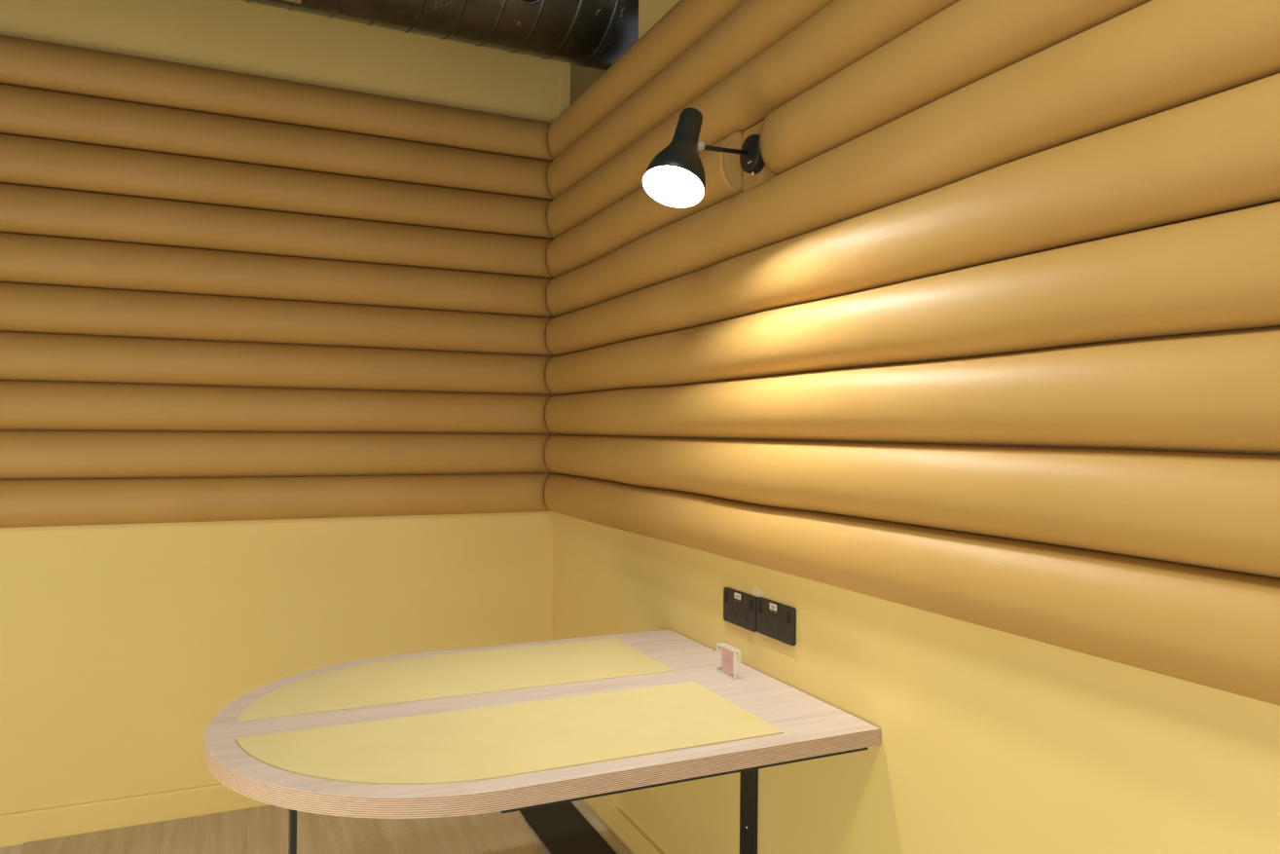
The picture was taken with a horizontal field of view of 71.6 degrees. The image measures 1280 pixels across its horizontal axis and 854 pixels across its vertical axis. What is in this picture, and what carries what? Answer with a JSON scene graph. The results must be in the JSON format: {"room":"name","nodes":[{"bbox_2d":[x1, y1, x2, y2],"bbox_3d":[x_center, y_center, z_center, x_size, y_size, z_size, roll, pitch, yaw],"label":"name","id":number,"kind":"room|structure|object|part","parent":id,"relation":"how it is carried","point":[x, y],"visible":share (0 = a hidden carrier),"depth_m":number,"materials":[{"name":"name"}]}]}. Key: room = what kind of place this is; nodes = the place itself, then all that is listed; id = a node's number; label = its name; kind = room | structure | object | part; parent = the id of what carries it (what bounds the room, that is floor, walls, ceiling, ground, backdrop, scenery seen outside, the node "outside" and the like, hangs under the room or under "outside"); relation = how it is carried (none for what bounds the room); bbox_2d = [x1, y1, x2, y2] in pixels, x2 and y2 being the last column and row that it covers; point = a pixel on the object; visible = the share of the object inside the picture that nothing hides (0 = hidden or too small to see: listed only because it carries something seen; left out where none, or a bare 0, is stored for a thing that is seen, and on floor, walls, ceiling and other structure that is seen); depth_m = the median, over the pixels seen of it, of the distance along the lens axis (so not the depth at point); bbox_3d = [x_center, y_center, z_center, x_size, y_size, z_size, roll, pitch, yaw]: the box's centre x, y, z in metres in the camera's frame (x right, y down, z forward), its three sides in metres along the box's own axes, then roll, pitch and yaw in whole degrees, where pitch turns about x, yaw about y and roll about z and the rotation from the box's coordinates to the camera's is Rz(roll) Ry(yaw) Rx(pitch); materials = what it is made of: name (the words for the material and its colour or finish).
{"room":"meeting room","nodes":[
{"label":"meeting room","id":0,"kind":"room"},
{"bbox_2d":[0,0,559,813],"bbox_3d":[-2.024,-0.474,2.735,3.770,3.500,0.120,1,0,-24],"label":"wall","id":1,"kind":"structure","parent":0,"point":[121,644],"depth_m":2.95,"materials":[{"name":"yellow paint"}]},
{"bbox_2d":[0,782,270,846],"bbox_3d":[-2.042,1.228,2.656,3.706,0.096,0.012,1,0,-24],"label":"baseboard","id":2,"kind":"structure","parent":1,"relation":"attached to","point":[16,827],"depth_m":2.83,"materials":[{"name":"yellow paint"}]},
{"bbox_2d":[0,430,551,478],"bbox_3d":[-1.877,0.084,2.701,3.422,0.150,0.064,1,0,-24],"label":"roll","id":3,"kind":"object","parent":1,"relation":"attached to","point":[23,454],"visible":1,"depth_m":2.95,"materials":[{"name":"leather"}]},
{"bbox_2d":[0,380,552,433],"bbox_3d":[-1.875,-0.066,2.701,3.422,0.150,0.064,1,0,-24],"label":"roll","id":4,"kind":"object","parent":1,"relation":"attached to","point":[23,404],"visible":1,"depth_m":2.95,"materials":[{"name":"leather"}]},
{"bbox_2d":[0,330,552,394],"bbox_3d":[-1.874,-0.215,2.701,3.422,0.150,0.064,1,0,-24],"label":"roll","id":5,"kind":"object","parent":1,"relation":"attached to","point":[23,356],"visible":0.99,"depth_m":2.95,"materials":[{"name":"leather"}]},
{"bbox_2d":[0,282,552,355],"bbox_3d":[-1.872,-0.366,2.702,3.422,0.150,0.064,1,0,-24],"label":"roll","id":6,"kind":"object","parent":1,"relation":"attached to","point":[23,308],"visible":1,"depth_m":2.95,"materials":[{"name":"leather"}]},
{"bbox_2d":[0,472,553,527],"bbox_3d":[-1.878,0.234,2.700,3.422,0.150,0.065,1,0,-24],"label":"roll","id":7,"kind":"object","parent":1,"relation":"attached to","point":[63,501],"visible":1,"depth_m":2.95,"materials":[{"name":"leather"}]},
{"bbox_2d":[0,133,553,239],"bbox_3d":[-1.868,-0.816,2.703,3.422,0.150,0.065,1,0,-24],"label":"roll","id":8,"kind":"object","parent":1,"relation":"attached to","point":[24,161],"visible":0.99,"depth_m":2.95,"materials":[{"name":"leather"}]},
{"bbox_2d":[0,83,553,200],"bbox_3d":[-1.866,-0.966,2.703,3.422,0.150,0.065,1,0,-24],"label":"roll","id":9,"kind":"object","parent":1,"relation":"attached to","point":[26,112],"visible":0.98,"depth_m":2.95,"materials":[{"name":"leather"}]},
{"bbox_2d":[0,35,553,161],"bbox_3d":[-1.865,-1.115,2.704,3.422,0.149,0.064,1,0,-24],"label":"roll","id":10,"kind":"object","parent":1,"relation":"attached to","point":[28,63],"visible":0.98,"depth_m":2.95,"materials":[{"name":"leather"}]},
{"bbox_2d":[0,232,554,317],"bbox_3d":[-1.871,-0.515,2.702,3.422,0.150,0.065,1,0,-24],"label":"roll","id":11,"kind":"object","parent":1,"relation":"attached to","point":[23,258],"visible":0.99,"depth_m":2.95,"materials":[{"name":"leather"}]},
{"bbox_2d":[0,182,554,278],"bbox_3d":[-1.869,-0.666,2.703,3.422,0.150,0.064,1,0,-24],"label":"roll","id":12,"kind":"object","parent":1,"relation":"attached to","point":[23,209],"visible":1,"depth_m":2.96,"materials":[{"name":"leather"}]},
{"bbox_2d":[558,61,570,115],"bbox_3d":[-0.291,-1.499,3.451,0.042,0.612,0.008,1,0,-24],"label":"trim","id":13,"kind":"structure","parent":1,"relation":"attached to","point":[565,67],"depth_m":3.45,"materials":[{"name":"yellow paint"}]},
{"bbox_2d":[0,799,631,853],"bbox_3d":[-0.622,1.333,0.489,4.500,0.100,6.600,1,0,-24],"label":"floor","id":14,"kind":"structure","parent":0,"point":[583,808],"depth_m":2.80,"materials":[{"name":"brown wood"}]},
{"bbox_2d":[20,804,540,853],"bbox_3d":[-0.589,1.285,1.631,1.464,0.004,3.054,1,0,-24],"label":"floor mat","id":15,"kind":"object","parent":14,"relation":"on","point":[260,829],"visible":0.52,"depth_m":2.78,"materials":[{"name":"brown wood"}]},
{"bbox_2d":[204,628,880,853],"bbox_3d":[-0.263,0.925,1.853,1.169,0.723,0.901,1,0,-24],"label":"table","id":16,"kind":"object","parent":15,"relation":"on","point":[504,728],"visible":1,"depth_m":1.67,"materials":[{"name":"brown wood"}]},
{"bbox_3d":[-0.415,0.563,2.035,0.929,0.002,0.346,1,0,-24],"label":"inlay panel","id":17,"kind":"part","parent":16,"relation":"part of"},
{"bbox_3d":[-0.229,0.564,1.623,0.931,0.002,0.358,1,0,-24],"label":"inlay panel","id":18,"kind":"part","parent":16,"relation":"part of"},
{"bbox_3d":[-0.077,0.603,1.937,0.710,0.006,0.894,1,0,-24],"label":"support plate","id":19,"kind":"part","parent":16,"relation":"part of","materials":[{"name":"black metal"}]},
{"bbox_2d":[716,645,739,677],"bbox_3d":[0.203,0.538,2.039,0.021,0.065,0.079,1,0,-24],"label":"block","id":20,"kind":"object","parent":16,"relation":"on","point":[728,655],"visible":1,"depth_m":2.04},
{"bbox_2d":[519,801,617,853],"bbox_3d":[0.107,1.285,2.064,0.174,0.012,2.165,1,0,-24],"label":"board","id":21,"kind":"object","parent":14,"relation":"on","point":[562,827],"visible":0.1,"depth_m":2.81,"materials":[{"name":"black metal"}]},
{"bbox_2d":[570,0,679,104],"bbox_3d":[0.892,-1.581,2.051,0.950,1.232,5.000,1,0,-24],"label":"wall","id":22,"kind":"structure","parent":0,"point":[650,12],"depth_m":2.86,"materials":[{"name":"yellow paint"}]},
{"bbox_2d":[241,0,638,70],"bbox_3d":[-1.231,-1.563,2.623,4.000,0.545,0.544,1,0,-24],"label":"ventilation duct","id":23,"kind":"object","parent":22,"relation":"attached to","point":[585,33],"visible":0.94,"depth_m":2.89,"materials":[{"name":"metal"}]},
{"bbox_2d":[516,0,542,5],"bbox_3d":[-0.350,-1.394,2.788,0.124,0.115,0.096,1,0,-24],"label":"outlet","id":24,"kind":"object","parent":23,"relation":"attached to","point":[519,2],"depth_m":2.82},
{"bbox_2d":[551,304,1279,853],"bbox_3d":[0.606,0.066,1.522,0.120,2.465,4.268,1,0,-24],"label":"wall","id":25,"kind":"structure","parent":0,"point":[993,741],"depth_m":1.55,"materials":[{"name":"yellow paint"}]},
{"bbox_2d":[582,795,665,853],"bbox_3d":[0.532,1.256,1.490,0.016,0.084,4.268,1,0,-24],"label":"baseboard","id":26,"kind":"structure","parent":25,"relation":"attached to","point":[637,841],"depth_m":2.76,"materials":[{"name":"yellow paint"}]},
{"bbox_2d":[547,0,745,159],"bbox_3d":[0.450,-1.095,1.668,0.065,0.150,3.867,1,0,-24],"label":"roll","id":27,"kind":"object","parent":25,"relation":"attached to","point":[687,21],"visible":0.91,"depth_m":2.62,"materials":[{"name":"leather"}]},
{"bbox_2d":[546,119,776,277],"bbox_3d":[-0.034,-0.645,2.721,0.065,0.154,1.551,1,0,-24],"label":"roll","id":28,"kind":"object","parent":25,"relation":"attached to","point":[637,215],"visible":0.78,"depth_m":2.60,"materials":[{"name":"leather"}]},
{"bbox_2d":[547,0,834,199],"bbox_3d":[0.449,-0.945,1.668,0.065,0.153,3.867,1,0,-24],"label":"roll","id":29,"kind":"object","parent":25,"relation":"attached to","point":[753,26],"visible":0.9,"depth_m":2.34,"materials":[{"name":"leather"}]},
{"bbox_2d":[642,107,765,207],"bbox_3d":[0.167,-0.579,1.948,0.132,0.223,0.410,0,0,42],"label":"wall lamp","id":30,"kind":"object","parent":25,"relation":"attached to","point":[676,177],"visible":1,"depth_m":1.88,"materials":[{"name":"black metal"}]},
{"bbox_3d":[0.081,-0.576,1.848,0.151,0.214,0.135,1,0,-24],"label":"lamp shade","id":31,"kind":"part","parent":30,"relation":"part of","materials":[{"name":"black metal"}]},
{"bbox_3d":[0.080,-0.547,1.853,0.066,0.099,0.060,1,0,-24],"label":"bulb","id":32,"kind":"part","parent":30,"relation":"part of","materials":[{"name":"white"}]},
{"bbox_3d":[0.191,-0.621,1.991,0.010,0.059,0.229,0,0,32],"label":"arm","id":33,"kind":"part","parent":30,"relation":"part of","materials":[{"name":"black metal"}]},
{"bbox_3d":[0.263,-0.645,2.093,0.034,0.089,0.089,1,0,-24],"label":"wall plate","id":34,"kind":"part","parent":30,"relation":"part of","materials":[{"name":"black metal"}]},
{"bbox_2d":[723,586,757,631],"bbox_3d":[0.240,0.442,2.155,0.013,0.083,0.148,1,0,-24],"label":"double socket","id":35,"kind":"object","parent":25,"relation":"attached to","point":[739,607],"visible":1,"depth_m":2.15,"materials":[{"name":"black plastic"}]},
{"bbox_2d":[724,590,727,601],"bbox_3d":[0.213,0.421,2.207,0.005,0.025,0.011,1,0,-24],"label":"rocker switch","id":36,"kind":"object","parent":35,"relation":"attached to","point":[725,592],"depth_m":2.21,"materials":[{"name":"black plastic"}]},
{"bbox_2d":[729,601,735,619],"bbox_3d":[0.228,0.451,2.179,0.001,0.038,0.033,1,0,-24],"label":"outlet","id":37,"kind":"object","parent":35,"relation":"attached to","point":[732,604],"depth_m":2.18,"materials":[{"name":"black plastic"}]},
{"bbox_2d":[739,605,747,623],"bbox_3d":[0.250,0.451,2.130,0.001,0.038,0.033,1,0,-24],"label":"outlet","id":38,"kind":"object","parent":35,"relation":"attached to","point":[743,608],"depth_m":2.13,"materials":[{"name":"black plastic"}]},
{"bbox_2d":[748,599,752,610],"bbox_3d":[0.261,0.421,2.100,0.005,0.025,0.011,1,0,-24],"label":"rocker switch","id":39,"kind":"object","parent":35,"relation":"attached to","point":[749,601],"depth_m":2.10,"materials":[{"name":"black plastic"}]},
{"bbox_2d":[546,0,959,238],"bbox_3d":[0.447,-0.796,1.667,0.065,0.151,3.867,1,0,-24],"label":"roll","id":40,"kind":"object","parent":25,"relation":"attached to","point":[844,32],"visible":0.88,"depth_m":1.98,"materials":[{"name":"leather"}]},
{"bbox_2d":[756,596,796,645],"bbox_3d":[0.305,0.439,2.012,0.013,0.083,0.150,1,0,-24],"label":"double socket","id":41,"kind":"object","parent":25,"relation":"attached to","point":[776,620],"visible":1,"depth_m":2.00,"materials":[{"name":"black plastic"}]},
{"bbox_2d":[757,601,761,612],"bbox_3d":[0.278,0.419,2.064,0.005,0.025,0.011,1,0,-24],"label":"rocker switch","id":42,"kind":"object","parent":41,"relation":"attached to","point":[758,603],"depth_m":2.06,"materials":[{"name":"black plastic"}]},
{"bbox_2d":[763,612,771,631],"bbox_3d":[0.293,0.448,2.036,0.001,0.038,0.033,1,0,-24],"label":"outlet","id":43,"kind":"object","parent":41,"relation":"attached to","point":[767,616],"depth_m":2.03,"materials":[{"name":"black plastic"}]},
{"bbox_2d":[775,617,784,636],"bbox_3d":[0.315,0.448,1.987,0.001,0.038,0.033,1,0,-24],"label":"outlet","id":44,"kind":"object","parent":41,"relation":"attached to","point":[780,621],"depth_m":1.99,"materials":[{"name":"black plastic"}]},
{"bbox_2d":[785,610,790,622],"bbox_3d":[0.326,0.419,1.958,0.005,0.025,0.011,1,0,-24],"label":"rocker switch","id":45,"kind":"object","parent":41,"relation":"attached to","point":[787,612],"depth_m":1.96,"materials":[{"name":"black plastic"}]},
{"bbox_2d":[544,473,1279,705],"bbox_3d":[0.437,0.253,1.664,0.065,0.154,3.867,1,0,-24],"label":"wall panel","id":46,"kind":"object","parent":25,"relation":"attached to","point":[1215,628],"visible":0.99,"depth_m":1.35,"materials":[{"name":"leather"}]},
{"bbox_2d":[544,434,1279,577],"bbox_3d":[0.439,0.105,1.665,0.064,0.153,3.867,1,0,-24],"label":"roll","id":47,"kind":"object","parent":25,"relation":"attached to","point":[1215,509],"visible":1,"depth_m":1.36,"materials":[{"name":"leather"}]},
{"bbox_2d":[545,327,1279,452],"bbox_3d":[0.440,-0.045,1.665,0.065,0.150,3.867,1,0,-24],"label":"roll","id":48,"kind":"object","parent":25,"relation":"attached to","point":[1214,391],"visible":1,"depth_m":1.35,"materials":[{"name":"leather"}]},
{"bbox_2d":[545,201,1279,394],"bbox_3d":[0.441,-0.193,1.666,0.065,0.153,3.867,1,0,-24],"label":"wall panel","id":49,"kind":"object","parent":25,"relation":"attached to","point":[1218,273],"visible":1,"depth_m":1.36,"materials":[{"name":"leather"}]},
{"bbox_2d":[545,73,1279,356],"bbox_3d":[0.443,-0.344,1.666,0.065,0.152,3.867,1,0,-24],"label":"wall panel","id":50,"kind":"object","parent":25,"relation":"attached to","point":[1219,153],"visible":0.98,"depth_m":1.36,"materials":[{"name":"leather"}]},
{"bbox_2d":[546,0,1279,317],"bbox_3d":[0.444,-0.493,1.666,0.065,0.156,3.867,1,0,-24],"label":"roll","id":51,"kind":"object","parent":25,"relation":"attached to","point":[1155,56],"visible":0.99,"depth_m":1.40,"materials":[{"name":"leather"}]},
{"bbox_2d":[755,0,1151,175],"bbox_3d":[0.767,-0.655,0.959,0.066,0.172,2.312,1,0,-24],"label":"roll","id":52,"kind":"object","parent":25,"relation":"attached to","point":[967,42],"visible":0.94,"depth_m":1.53,"materials":[{"name":"leather"}]}
]}

